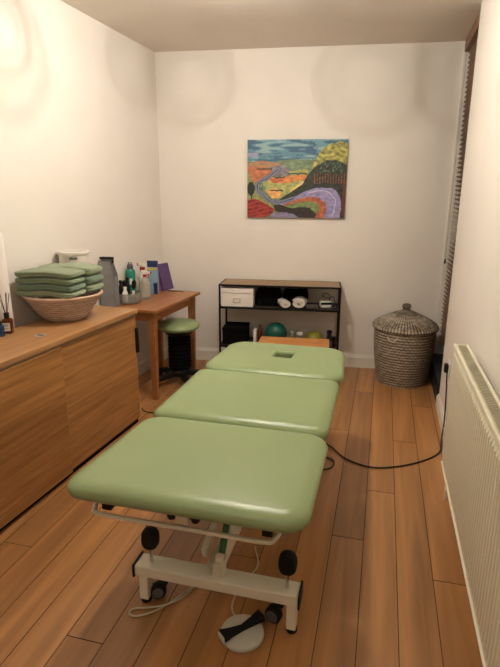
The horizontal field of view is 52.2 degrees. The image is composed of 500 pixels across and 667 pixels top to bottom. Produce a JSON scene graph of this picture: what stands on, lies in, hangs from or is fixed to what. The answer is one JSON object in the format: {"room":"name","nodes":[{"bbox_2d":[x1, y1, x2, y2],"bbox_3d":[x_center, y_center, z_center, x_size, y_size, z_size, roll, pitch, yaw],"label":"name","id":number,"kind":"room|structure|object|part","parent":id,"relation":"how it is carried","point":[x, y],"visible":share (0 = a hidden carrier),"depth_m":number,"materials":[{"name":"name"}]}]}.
{"room":"massage therapy room","nodes":[
{"label":"massage therapy room","id":0,"kind":"room"},
{"bbox_2d":[0,0,165,361],"bbox_3d":[-1.783,-0.410,2.189,0.150,2.780,6.211,5,16,17],"label":"wall","id":1,"kind":"structure","parent":0,"point":[79,152],"depth_m":3.50,"materials":[{"name":"paint"}]},
{"bbox_2d":[138,346,166,375],"bbox_3d":[-1.736,0.901,2.429,0.018,0.125,5.840,5,16,17],"label":"baseboard","id":2,"kind":"structure","parent":1,"relation":"attached to","point":[144,365],"depth_m":4.71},
{"bbox_2d":[0,358,482,666],"bbox_3d":[-0.429,1.007,2.307,4.200,0.004,6.800,4,15,14],"label":"floor","id":3,"kind":"structure","parent":0,"point":[379,565],"depth_m":2.21,"materials":[{"name":"brown wood"}]},
{"bbox_2d":[0,305,140,530],"bbox_3d":[-1.343,0.518,2.498,0.406,0.832,2.508,5,16,17],"label":"base cabinet","id":4,"kind":"object","parent":3,"relation":"on","point":[69,390],"visible":0.97,"depth_m":2.81,"materials":[{"name":"brown wood"}]},
{"bbox_2d":[0,321,4,336],"bbox_3d":[-1.360,-0.026,2.774,0.044,0.085,0.044,4,15,14],"label":"bottle","id":5,"kind":"object","parent":4,"relation":"on","point":[2,330],"visible":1,"depth_m":2.77,"materials":[{"name":"blue glass"}]},
{"bbox_2d":[0,232,13,323],"bbox_3d":[-1.420,-0.287,2.852,0.132,0.548,0.132,4,15,14],"label":"roll","id":6,"kind":"object","parent":4,"relation":"on","point":[4,281],"visible":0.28,"depth_m":2.83,"materials":[{"name":"white paper"}]},
{"bbox_2d":[0,293,13,333],"bbox_3d":[-1.354,-0.113,2.826,0.066,0.225,0.053,-2,15,-8],"label":"reed diffuser","id":7,"kind":"object","parent":4,"relation":"on","point":[8,324],"visible":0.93,"depth_m":2.82,"materials":[{"name":"orange glass"}]},
{"bbox_2d":[2,318,13,333],"bbox_3d":[-1.351,-0.049,2.844,0.052,0.092,0.052,-2,15,-8],"label":"bottle","id":8,"kind":"object","parent":7,"relation":"attached to","point":[8,324],"depth_m":2.82,"materials":[{"name":"orange glass"}]},
{"bbox_3d":[-1.284,0.638,2.078,0.022,0.750,1.672,5,16,17],"label":"sliding door","id":9,"kind":"part","parent":4,"relation":"part of","materials":[{"name":"brown wood"}]},
{"bbox_2d":[21,289,102,321],"bbox_3d":[-1.159,-0.178,3.186,0.478,0.167,0.478,4,15,14],"label":"wicker bowl","id":10,"kind":"object","parent":4,"relation":"on","point":[53,309],"visible":0.83,"depth_m":3.04,"materials":[{"name":"brown wicker"}]},
{"bbox_2d":[16,288,85,298],"bbox_3d":[-1.195,-0.252,3.069,0.368,0.046,0.190,3,15,11],"label":"folded towel","id":11,"kind":"object","parent":10,"relation":"in","point":[29,293],"visible":0.64,"depth_m":2.99,"materials":[{"name":"green fabric"}]},
{"bbox_2d":[16,282,85,291],"bbox_3d":[-1.191,-0.288,3.058,0.365,0.045,0.191,3,15,10],"label":"folded towel","id":12,"kind":"object","parent":11,"relation":"on","point":[44,286],"visible":0.7,"depth_m":2.97,"materials":[{"name":"green fabric"}]},
{"bbox_2d":[15,276,84,285],"bbox_3d":[-1.195,-0.327,3.049,0.366,0.045,0.192,3,15,11],"label":"folded towel","id":13,"kind":"object","parent":12,"relation":"on","point":[22,280],"visible":0.69,"depth_m":2.97,"materials":[{"name":"green fabric"}]},
{"bbox_2d":[14,267,84,278],"bbox_3d":[-1.191,-0.363,3.038,0.367,0.046,0.194,3,15,10],"label":"folded towel","id":14,"kind":"object","parent":13,"relation":"on","point":[57,272],"visible":1,"depth_m":2.97,"materials":[{"name":"green fabric"}]},
{"bbox_2d":[84,282,103,292],"bbox_3d":[-1.137,-0.308,3.252,0.368,0.062,0.191,4,15,13],"label":"folded towel","id":15,"kind":"object","parent":10,"relation":"in","point":[96,286],"visible":0.19,"depth_m":3.17,"materials":[{"name":"green fabric"}]},
{"bbox_2d":[82,273,103,284],"bbox_3d":[-1.132,-0.360,3.237,0.366,0.064,0.194,4,15,14],"label":"folded towel","id":16,"kind":"object","parent":15,"relation":"on","point":[94,278],"visible":0.12,"depth_m":3.16,"materials":[{"name":"green fabric"}]},
{"bbox_2d":[37,262,101,275],"bbox_3d":[-1.137,-0.411,3.224,0.368,0.064,0.188,4,15,13],"label":"folded towel","id":17,"kind":"object","parent":16,"relation":"on","point":[90,269],"visible":0.62,"depth_m":3.17,"materials":[{"name":"green fabric"}]},
{"bbox_2d":[56,249,88,262],"bbox_3d":[-1.190,-0.370,3.474,0.212,0.388,0.212,4,15,14],"label":"bucket","id":18,"kind":"object","parent":4,"relation":"on","point":[67,255],"visible":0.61,"depth_m":3.36,"materials":[{"name":"white plastic"}]},
{"bbox_3d":[-0.920,0.333,3.225,0.022,0.750,0.798,5,16,17],"label":"sliding door","id":19,"kind":"part","parent":4,"relation":"part of","materials":[{"name":"brown wood"}]},
{"bbox_2d":[98,257,119,306],"bbox_3d":[-1.088,-0.399,3.930,0.120,0.382,0.080,2,15,8],"label":"magazine file","id":20,"kind":"object","parent":4,"relation":"on","point":[110,296],"visible":0.94,"depth_m":3.90,"materials":[{"name":"grey plastic"}]},
{"bbox_3d":[-0.790,0.045,3.534,0.032,0.175,0.026,5,16,17],"label":"recessed handle","id":21,"kind":"part","parent":4,"relation":"part of","materials":[{"name":"black plastic"}]},
{"bbox_2d":[117,290,199,399],"bbox_3d":[-0.785,0.067,4.368,0.435,0.742,0.840,5,16,17],"label":"wooden desk","id":22,"kind":"object","parent":3,"relation":"on","point":[153,310],"visible":0.64,"depth_m":4.08,"materials":[{"name":"brown wood"}]},
{"bbox_2d":[119,290,141,303],"bbox_3d":[-0.981,-0.291,4.102,0.216,0.085,0.216,4,15,14],"label":"round tray","id":23,"kind":"object","parent":22,"relation":"on","point":[131,298],"visible":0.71,"depth_m":4.01,"materials":[{"name":"plastic"}]},
{"bbox_2d":[119,280,122,293],"bbox_3d":[-1.036,-0.343,4.092,0.040,0.170,0.040,4,15,14],"label":"bottle","id":24,"kind":"object","parent":23,"relation":"in","point":[120,281],"visible":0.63,"depth_m":4.07,"materials":[{"name":"black plastic"}]},
{"bbox_2d":[122,287,127,293],"bbox_3d":[-0.992,-0.309,4.052,0.044,0.125,0.044,4,15,14],"label":"bottle","id":25,"kind":"object","parent":23,"relation":"in","point":[124,288],"visible":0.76,"depth_m":4.03,"materials":[{"name":"white plastic"}]},
{"bbox_2d":[125,277,130,293],"bbox_3d":[-0.987,-0.360,4.117,0.040,0.190,0.040,4,15,14],"label":"bottle","id":26,"kind":"object","parent":23,"relation":"in","point":[127,284],"visible":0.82,"depth_m":4.10,"materials":[{"name":"black plastic"}]},
{"bbox_2d":[132,280,135,290],"bbox_3d":[-0.931,-0.346,4.103,0.039,0.170,0.038,-13,20,-40],"label":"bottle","id":27,"kind":"object","parent":23,"relation":"in","point":[133,281],"visible":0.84,"depth_m":4.08,"materials":[{"name":"black plastic"}]},
{"bbox_2d":[125,262,135,289],"bbox_3d":[-0.997,-0.445,4.262,0.080,0.299,0.080,4,15,14],"label":"bottle","id":28,"kind":"object","parent":22,"relation":"on","point":[130,272],"visible":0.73,"depth_m":4.22,"materials":[{"name":"plastic"}]},
{"bbox_3d":[-0.996,-0.555,4.233,0.052,0.043,0.052,4,15,14],"label":"lid","id":29,"kind":"part","parent":28,"relation":"part of","materials":[{"name":"grey plastic"}]},
{"bbox_2d":[137,263,147,290],"bbox_3d":[-0.916,-0.460,4.352,0.101,0.282,0.082,8,17,27],"label":"spray bottle","id":30,"kind":"object","parent":22,"relation":"on","point":[142,265],"visible":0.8,"depth_m":4.31,"materials":[{"name":"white plastic"}]},
{"bbox_2d":[140,271,151,299],"bbox_3d":[-0.859,-0.401,4.228,0.101,0.233,0.082,3,15,8],"label":"spray bottle","id":31,"kind":"object","parent":22,"relation":"on","point":[145,290],"visible":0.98,"depth_m":4.20,"materials":[{"name":"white plastic"}]},
{"bbox_2d":[147,260,158,293],"bbox_3d":[-0.848,-0.491,4.455,0.098,0.290,0.054,3,15,8],"label":"pack","id":32,"kind":"object","parent":22,"relation":"on","point":[152,266],"visible":0.88,"depth_m":4.43},
{"bbox_3d":[-0.823,-0.394,4.452,0.034,0.096,0.006,3,15,8],"label":"blue panel","id":33,"kind":"part","parent":32,"relation":"part of","materials":[{"name":"blue cardboard"}]},
{"bbox_3d":[-0.748,0.181,3.993,0.055,0.715,0.055,5,16,17],"label":"leg","id":34,"kind":"part","parent":22,"relation":"part of","materials":[{"name":"brown wood"}]},
{"bbox_2d":[158,273,162,290],"bbox_3d":[-0.809,-0.506,4.641,0.047,0.223,0.170,10,18,33],"label":"folder","id":35,"kind":"object","parent":22,"relation":"on","point":[160,285],"visible":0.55,"depth_m":4.62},
{"bbox_3d":[-0.841,-0.024,4.757,0.055,0.715,0.055,5,16,17],"label":"leg","id":36,"kind":"part","parent":22,"relation":"part of","materials":[{"name":"brown wood"}]},
{"bbox_2d":[158,263,173,290],"bbox_3d":[-0.775,-0.520,4.665,0.074,0.239,0.150,8,17,28],"label":"folder","id":37,"kind":"object","parent":22,"relation":"on","point":[163,268],"visible":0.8,"depth_m":4.66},
{"bbox_3d":[-0.527,0.004,4.660,0.055,0.715,0.055,5,16,17],"label":"leg","id":38,"kind":"part","parent":22,"relation":"part of","materials":[{"name":"brown wood"}]},
{"bbox_2d":[128,587,194,616],"bbox_3d":[-0.289,1.058,2.084,0.426,0.012,0.074,-11,19,-35],"label":"loose cable","id":39,"kind":"object","parent":3,"relation":"on","point":[190,589],"visible":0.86,"depth_m":2.01,"materials":[{"name":"white plastic"}]},
{"bbox_2d":[158,318,199,386],"bbox_3d":[-0.588,0.154,4.408,0.505,0.556,0.527,-1,15,-5],"label":"stool","id":40,"kind":"object","parent":3,"relation":"on","point":[178,330],"visible":0.73,"depth_m":4.32,"materials":[{"name":"green plastic"}]},
{"bbox_3d":[-0.734,0.318,4.524,0.232,0.072,0.063,9,17,29],"label":"arm","id":41,"kind":"part","parent":40,"relation":"part of","materials":[{"name":"black plastic"}]},
{"bbox_3d":[-0.717,0.362,4.359,0.232,0.072,0.063,-13,20,-40],"label":"arm","id":42,"kind":"part","parent":40,"relation":"part of","materials":[{"name":"black plastic"}]},
{"bbox_3d":[-0.606,-0.075,4.343,0.356,0.080,0.356,-1,15,-5],"label":"seat","id":43,"kind":"part","parent":40,"relation":"part of","materials":[{"name":"green leather"}]},
{"bbox_3d":[-0.606,-0.019,4.357,0.280,0.036,0.280,-1,15,-5],"label":"seat plate","id":44,"kind":"part","parent":40,"relation":"part of","materials":[{"name":"black plastic"}]},
{"bbox_3d":[-0.550,0.372,4.324,0.063,0.072,0.232,-6,16,-23],"label":"arm","id":45,"kind":"part","parent":40,"relation":"part of","materials":[{"name":"black plastic"}]},
{"bbox_3d":[-0.463,0.335,4.467,0.232,0.072,0.063,-1,15,-5],"label":"arm","id":46,"kind":"part","parent":40,"relation":"part of","materials":[{"name":"black plastic"}]},
{"bbox_2d":[67,342,344,633],"bbox_3d":[0.001,0.605,2.533,0.840,0.661,1.869,4,15,14],"label":"massage table","id":47,"kind":"object","parent":3,"relation":"on","point":[241,443],"visible":1,"depth_m":1.92,"materials":[{"name":"green leather"}]},
{"bbox_3d":[-0.415,0.997,2.036,0.036,0.115,0.045,4,15,14],"label":"leg","id":48,"kind":"part","parent":47,"relation":"part of","materials":[{"name":"beige metal"}]},
{"bbox_3d":[-0.387,0.795,1.983,0.068,0.090,0.054,4,15,14],"label":"tread knob","id":49,"kind":"part","parent":47,"relation":"part of","materials":[{"name":"black rubber"}]},
{"bbox_3d":[-0.388,0.863,2.001,0.014,0.077,0.014,4,15,14],"label":"castor stem","id":50,"kind":"part","parent":47,"relation":"part of","materials":[{"name":"silver metal"}]},
{"bbox_2d":[157,580,168,585],"bbox_3d":[-0.353,1.000,2.071,0.052,0.032,0.051,4,15,14],"label":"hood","id":51,"kind":"object","parent":47,"relation":"attached to","point":[159,582],"depth_m":2.05,"materials":[{"name":"black plastic"}]},
{"bbox_3d":[-0.259,0.635,1.778,0.064,0.034,0.034,4,15,14],"label":"latch knob","id":52,"kind":"part","parent":47,"relation":"part of","materials":[{"name":"black plastic"}]},
{"bbox_3d":[-0.210,0.594,1.802,0.688,0.079,0.234,4,15,14],"label":"foot rail","id":53,"kind":"part","parent":47,"relation":"part of","materials":[{"name":"beige metal"}]},
{"bbox_3d":[-0.200,0.639,1.763,0.059,0.034,0.034,4,15,14],"label":"latch knob","id":54,"kind":"part","parent":47,"relation":"part of","materials":[{"name":"black plastic"}]},
{"bbox_2d":[67,417,327,533],"bbox_3d":[-0.156,0.477,1.875,0.832,0.075,0.617,4,15,14],"label":"cushion","id":55,"kind":"object","parent":47,"relation":"on","point":[266,478],"depth_m":1.74,"materials":[{"name":"green leather"}]},
{"bbox_3d":[-0.009,0.591,2.472,0.290,0.358,1.080,4,15,14],"label":"lifting arm","id":56,"kind":"part","parent":47,"relation":"part of","materials":[{"name":"beige metal"}]},
{"bbox_2d":[153,369,339,439],"bbox_3d":[0.014,0.319,2.468,0.784,0.075,0.640,4,15,14],"label":"cushion","id":57,"kind":"object","parent":47,"relation":"on","point":[282,402],"depth_m":2.36,"materials":[{"name":"green leather"}]},
{"bbox_2d":[205,342,344,383],"bbox_3d":[0.175,0.165,3.049,0.792,0.073,0.589,4,15,14],"label":"cushion","id":58,"kind":"object","parent":47,"relation":"on","point":[323,363],"depth_m":2.95,"materials":[{"name":"green leather"}]},
{"bbox_2d":[271,602,283,608],"bbox_3d":[0.108,1.033,1.957,0.052,0.032,0.051,4,15,14],"label":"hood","id":59,"kind":"object","parent":47,"relation":"attached to","point":[273,605],"depth_m":1.94,"materials":[{"name":"black plastic"}]},
{"bbox_3d":[0.137,0.901,1.871,0.014,0.077,0.014,4,15,14],"label":"castor stem","id":60,"kind":"part","parent":47,"relation":"part of","materials":[{"name":"silver metal"}]},
{"bbox_3d":[0.138,0.833,1.853,0.068,0.090,0.054,4,15,14],"label":"tread knob","id":61,"kind":"part","parent":47,"relation":"part of","materials":[{"name":"black rubber"}]},
{"bbox_3d":[0.156,1.038,1.895,0.036,0.115,0.045,4,15,14],"label":"leg","id":62,"kind":"part","parent":47,"relation":"part of","materials":[{"name":"beige metal"}]},
{"bbox_2d":[218,547,264,652],"bbox_3d":[0.021,1.042,2.073,0.164,0.055,0.563,4,15,14],"label":"switch","id":63,"kind":"object","parent":3,"relation":"on","point":[240,633],"visible":0.92,"depth_m":1.86,"materials":[{"name":"beige plastic"}]},
{"bbox_3d":[-0.029,1.105,1.889,0.164,0.028,0.164,4,15,14],"label":"plate","id":64,"kind":"part","parent":63,"relation":"part of","materials":[{"name":"beige plastic"}]},
{"bbox_2d":[218,279,341,352],"bbox_3d":[0.274,-0.059,4.701,1.075,0.822,0.325,2,15,8],"label":"console shelf","id":65,"kind":"object","parent":3,"relation":"on","point":[226,282],"visible":0.59,"depth_m":4.54,"materials":[{"name":"black metal"}]},
{"bbox_3d":[-0.272,-0.041,4.627,0.016,0.822,0.016,2,15,8],"label":"leg","id":66,"kind":"part","parent":65,"relation":"part of","materials":[{"name":"black metal"}]},
{"bbox_2d":[222,321,249,343],"bbox_3d":[-0.128,-0.006,4.778,0.223,0.155,0.250,2,15,8],"label":"box","id":67,"kind":"object","parent":65,"relation":"on","point":[233,332],"visible":0.91,"depth_m":4.67,"materials":[{"name":"fabric"}]},
{"bbox_3d":[-0.127,-0.070,4.761,0.223,0.023,0.250,2,15,8],"label":"lid","id":68,"kind":"part","parent":67,"relation":"part of","materials":[{"name":"black fabric"}]},
{"bbox_2d":[221,286,256,306],"bbox_3d":[-0.097,-0.354,4.665,0.293,0.168,0.270,2,15,8],"label":"storage box","id":69,"kind":"object","parent":65,"relation":"on","point":[234,296],"visible":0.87,"depth_m":4.54,"materials":[{"name":"white cardboard"}]},
{"bbox_3d":[-0.096,-0.414,4.649,0.293,0.044,0.270,2,15,8],"label":"lid","id":70,"kind":"part","parent":69,"relation":"part of","materials":[{"name":"white cardboard"}]},
{"bbox_2d":[253,327,257,341],"bbox_3d":[0.052,0.018,4.742,0.028,0.130,0.120,2,15,8],"label":"bottle","id":71,"kind":"object","parent":65,"relation":"on","point":[255,331],"visible":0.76,"depth_m":4.69,"materials":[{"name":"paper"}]},
{"bbox_2d":[258,324,261,341],"bbox_3d":[0.093,0.003,4.711,0.040,0.175,0.040,4,15,14],"label":"bottle","id":72,"kind":"object","parent":65,"relation":"on","point":[260,328],"visible":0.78,"depth_m":4.69,"materials":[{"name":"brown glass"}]},
{"bbox_2d":[256,287,281,305],"bbox_3d":[0.175,-0.356,4.659,0.232,0.178,0.171,2,15,8],"label":"bag","id":73,"kind":"object","parent":65,"relation":"on","point":[265,296],"visible":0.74,"depth_m":4.59,"materials":[{"name":"fabric"}]},
{"bbox_2d":[265,322,286,336],"bbox_3d":[0.240,-0.006,4.707,0.196,0.196,0.196,4,15,14],"label":"exercise ball","id":74,"kind":"object","parent":65,"relation":"on","point":[275,329],"visible":0.7,"depth_m":4.63,"materials":[{"name":"teal rubber"}]},
{"bbox_2d":[278,298,290,307],"bbox_3d":[0.301,-0.272,4.544,0.092,0.065,0.120,-3,15,-11],"label":"rolled towel","id":75,"kind":"object","parent":65,"relation":"on","point":[282,302],"visible":1,"depth_m":4.49,"materials":[{"name":"white fabric"}]},
{"bbox_2d":[289,331,294,337],"bbox_3d":[0.385,0.040,4.676,0.052,0.125,0.052,4,15,14],"label":"glass jar","id":76,"kind":"object","parent":65,"relation":"on","point":[291,333],"visible":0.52,"depth_m":4.65,"materials":[{"name":"clear glass"}]},
{"bbox_2d":[283,288,308,303],"bbox_3d":[0.422,-0.349,4.692,0.233,0.149,0.093,2,15,8],"label":"cloth","id":77,"kind":"object","parent":65,"relation":"on","point":[289,294],"visible":0.73,"depth_m":4.65,"materials":[{"name":"fabric"}]},
{"bbox_2d":[292,296,306,307],"bbox_3d":[0.443,-0.280,4.540,0.115,0.082,0.130,4,15,13],"label":"rolled towel","id":78,"kind":"object","parent":65,"relation":"on","point":[299,301],"visible":1,"depth_m":4.49,"materials":[{"name":"white fabric"}]},
{"bbox_2d":[297,332,302,337],"bbox_3d":[0.453,0.047,4.658,0.056,0.120,0.056,4,15,14],"label":"glass jar","id":79,"kind":"object","parent":65,"relation":"on","point":[299,334],"visible":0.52,"depth_m":4.63,"materials":[{"name":"clear glass"}]},
{"bbox_2d":[305,304,318,308],"bbox_3d":[0.550,-0.243,4.545,0.120,0.022,0.100,2,15,8],"label":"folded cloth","id":80,"kind":"object","parent":65,"relation":"on","point":[315,306],"visible":1,"depth_m":4.51,"materials":[{"name":"grey fabric"}]},
{"bbox_2d":[305,331,322,338],"bbox_3d":[0.586,0.042,4.668,0.196,0.127,0.196,4,15,14],"label":"ball","id":81,"kind":"object","parent":65,"relation":"on","point":[313,334],"visible":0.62,"depth_m":4.62,"materials":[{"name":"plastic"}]},
{"bbox_2d":[319,293,334,307],"bbox_3d":[0.694,-0.295,4.537,0.145,0.129,0.114,-1,15,-3],"label":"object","id":82,"kind":"object","parent":65,"relation":"on","point":[322,303],"visible":1,"depth_m":4.53,"materials":[{"name":"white plastic"}]},
{"bbox_2d":[326,330,331,347],"bbox_3d":[0.706,0.053,4.553,0.057,0.165,0.057,4,15,14],"label":"bottle","id":83,"kind":"object","parent":65,"relation":"on","point":[329,332],"visible":0.74,"depth_m":4.53,"materials":[{"name":"plastic"}]},
{"bbox_2d":[332,336,335,346],"bbox_3d":[0.757,0.072,4.639,0.050,0.085,0.049,4,15,14],"label":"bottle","id":84,"kind":"object","parent":65,"relation":"on","point":[333,337],"visible":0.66,"depth_m":4.62,"materials":[{"name":"plastic"}]},
{"bbox_3d":[0.820,-0.075,4.776,0.016,0.822,0.016,2,15,8],"label":"leg","id":85,"kind":"part","parent":65,"relation":"part of","materials":[{"name":"black metal"}]},
{"bbox_3d":[0.776,0.004,4.480,0.016,0.822,0.016,2,15,8],"label":"leg","id":86,"kind":"part","parent":65,"relation":"part of","materials":[{"name":"black metal"}]},
{"bbox_2d":[259,336,328,347],"bbox_3d":[0.367,0.259,4.334,0.585,0.400,0.245,3,15,8],"label":"wooden bench","id":87,"kind":"object","parent":3,"relation":"on","point":[313,342],"visible":0.28,"depth_m":4.28,"materials":[{"name":"brown wood"}]},
{"bbox_2d":[323,363,448,469],"bbox_3d":[0.864,0.521,3.221,1.143,0.475,0.441,-4,16,-15],"label":"power cable","id":88,"kind":"object","parent":3,"relation":"on","point":[446,365],"visible":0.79,"depth_m":3.21,"materials":[{"name":"black plastic"}]},
{"bbox_2d":[372,303,438,388],"bbox_3d":[1.340,0.082,4.447,0.558,0.694,0.558,1,15,1],"label":"wicker hamper","id":89,"kind":"object","parent":3,"relation":"on","point":[404,339],"visible":1,"depth_m":4.27,"materials":[{"name":"grey wicker"}]},
{"bbox_3d":[1.341,-0.139,4.388,0.558,0.180,0.558,4,15,14],"label":"lid","id":90,"kind":"part","parent":89,"relation":"part of","materials":[{"name":"grey wicker"}]},
{"bbox_3d":[1.342,-0.230,4.364,0.080,0.049,0.079,4,15,14],"label":"lid knob","id":91,"kind":"part","parent":89,"relation":"part of","materials":[{"name":"grey wicker"}]},
{"bbox_2d":[60,0,481,51],"bbox_3d":[-0.415,-1.728,1.574,4.200,0.100,6.800,4,15,14],"label":"ceiling","id":92,"kind":"structure","parent":0,"point":[157,25],"depth_m":3.63,"materials":[{"name":"paint"}]},
{"bbox_2d":[439,13,479,348],"bbox_3d":[1.644,-1.048,3.982,0.085,2.430,0.755,4,15,14],"label":"blind","id":93,"kind":"object","parent":92,"relation":"hanging from","point":[471,41],"visible":0.46,"depth_m":4.07,"materials":[{"name":"brown wood"}]},
{"bbox_3d":[1.649,0.117,4.288,0.044,0.020,0.750,4,15,14],"label":"rail","id":94,"kind":"part","parent":93,"relation":"part of","materials":[{"name":"brown wood"}]},
{"bbox_3d":[1.708,-1.438,4.239,0.004,1.620,0.003,4,15,14],"label":"pull cord","id":95,"kind":"part","parent":93,"relation":"part of","materials":[{"name":"white fabric"}]},
{"bbox_3d":[1.695,-1.075,4.220,0.003,2.330,0.003,4,15,14],"label":"ladder cord","id":96,"kind":"part","parent":93,"relation":"part of","materials":[{"name":"white fabric"}]},
{"bbox_2d":[155,41,464,354],"bbox_3d":[0.604,-1.059,4.661,3.621,2.780,0.150,2,15,8],"label":"wall","id":97,"kind":"structure","parent":0,"point":[396,106],"depth_m":4.50,"materials":[{"name":"paint"}]},
{"bbox_2d":[166,346,374,367],"bbox_3d":[0.418,0.237,4.947,2.551,0.125,0.018,2,15,8],"label":"baseboard","id":98,"kind":"structure","parent":97,"relation":"attached to","point":[202,353],"depth_m":4.87,"materials":[{"name":"white paint"}]},
{"bbox_2d":[247,139,347,217],"bbox_3d":[0.410,-1.365,4.514,0.872,0.662,0.028,2,15,8],"label":"landscape painting","id":99,"kind":"object","parent":97,"relation":"attached to","point":[287,178],"visible":1,"depth_m":4.50,"materials":[{"name":"fabric"}]},
{"bbox_2d":[434,50,469,353],"bbox_3d":[1.778,-1.071,4.390,0.138,2.603,0.021,2,15,8],"label":"trim","id":100,"kind":"structure","parent":97,"relation":"attached to","point":[438,349],"depth_m":4.39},
{"bbox_2d":[439,0,499,419],"bbox_3d":[0.997,-0.097,1.076,0.500,2.780,5.360,4,15,14],"label":"wall","id":101,"kind":"structure","parent":0,"point":[473,319],"depth_m":2.77,"materials":[{"name":"paint"}]},
{"bbox_2d":[429,353,442,401],"bbox_3d":[1.781,0.383,4.334,0.440,0.175,0.870,4,15,14],"label":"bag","id":102,"kind":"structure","parent":101,"relation":"attached to","point":[435,370],"depth_m":4.34,"materials":[{"name":"fabric"}]},
{"bbox_2d":[436,394,445,439],"bbox_3d":[0.779,1.169,1.525,0.018,0.100,5.260,4,16,14],"label":"baseboard","id":103,"kind":"structure","parent":101,"relation":"attached to","point":[439,408],"depth_m":3.69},
{"bbox_2d":[447,359,450,376],"bbox_3d":[1.361,0.236,3.494,0.008,0.090,0.120,4,15,14],"label":"wall socket","id":104,"kind":"object","parent":101,"relation":"attached to","point":[448,361],"visible":0.76,"depth_m":3.45,"materials":[{"name":"white plastic"}]},
{"bbox_2d":[441,343,499,666],"bbox_3d":[0.856,0.688,1.844,0.110,0.864,1.756,4,15,14],"label":"radiator","id":105,"kind":"object","parent":101,"relation":"attached to","point":[470,463],"visible":1,"depth_m":1.82,"materials":[{"name":"white metal"}]},
{"bbox_2d":[458,346,499,432],"bbox_3d":[0.839,0.283,1.737,0.046,0.018,1.748,4,15,14],"label":"grille","id":106,"kind":"object","parent":105,"relation":"attached to","point":[488,401],"depth_m":1.98,"materials":[{"name":"white metal"}]}
]}

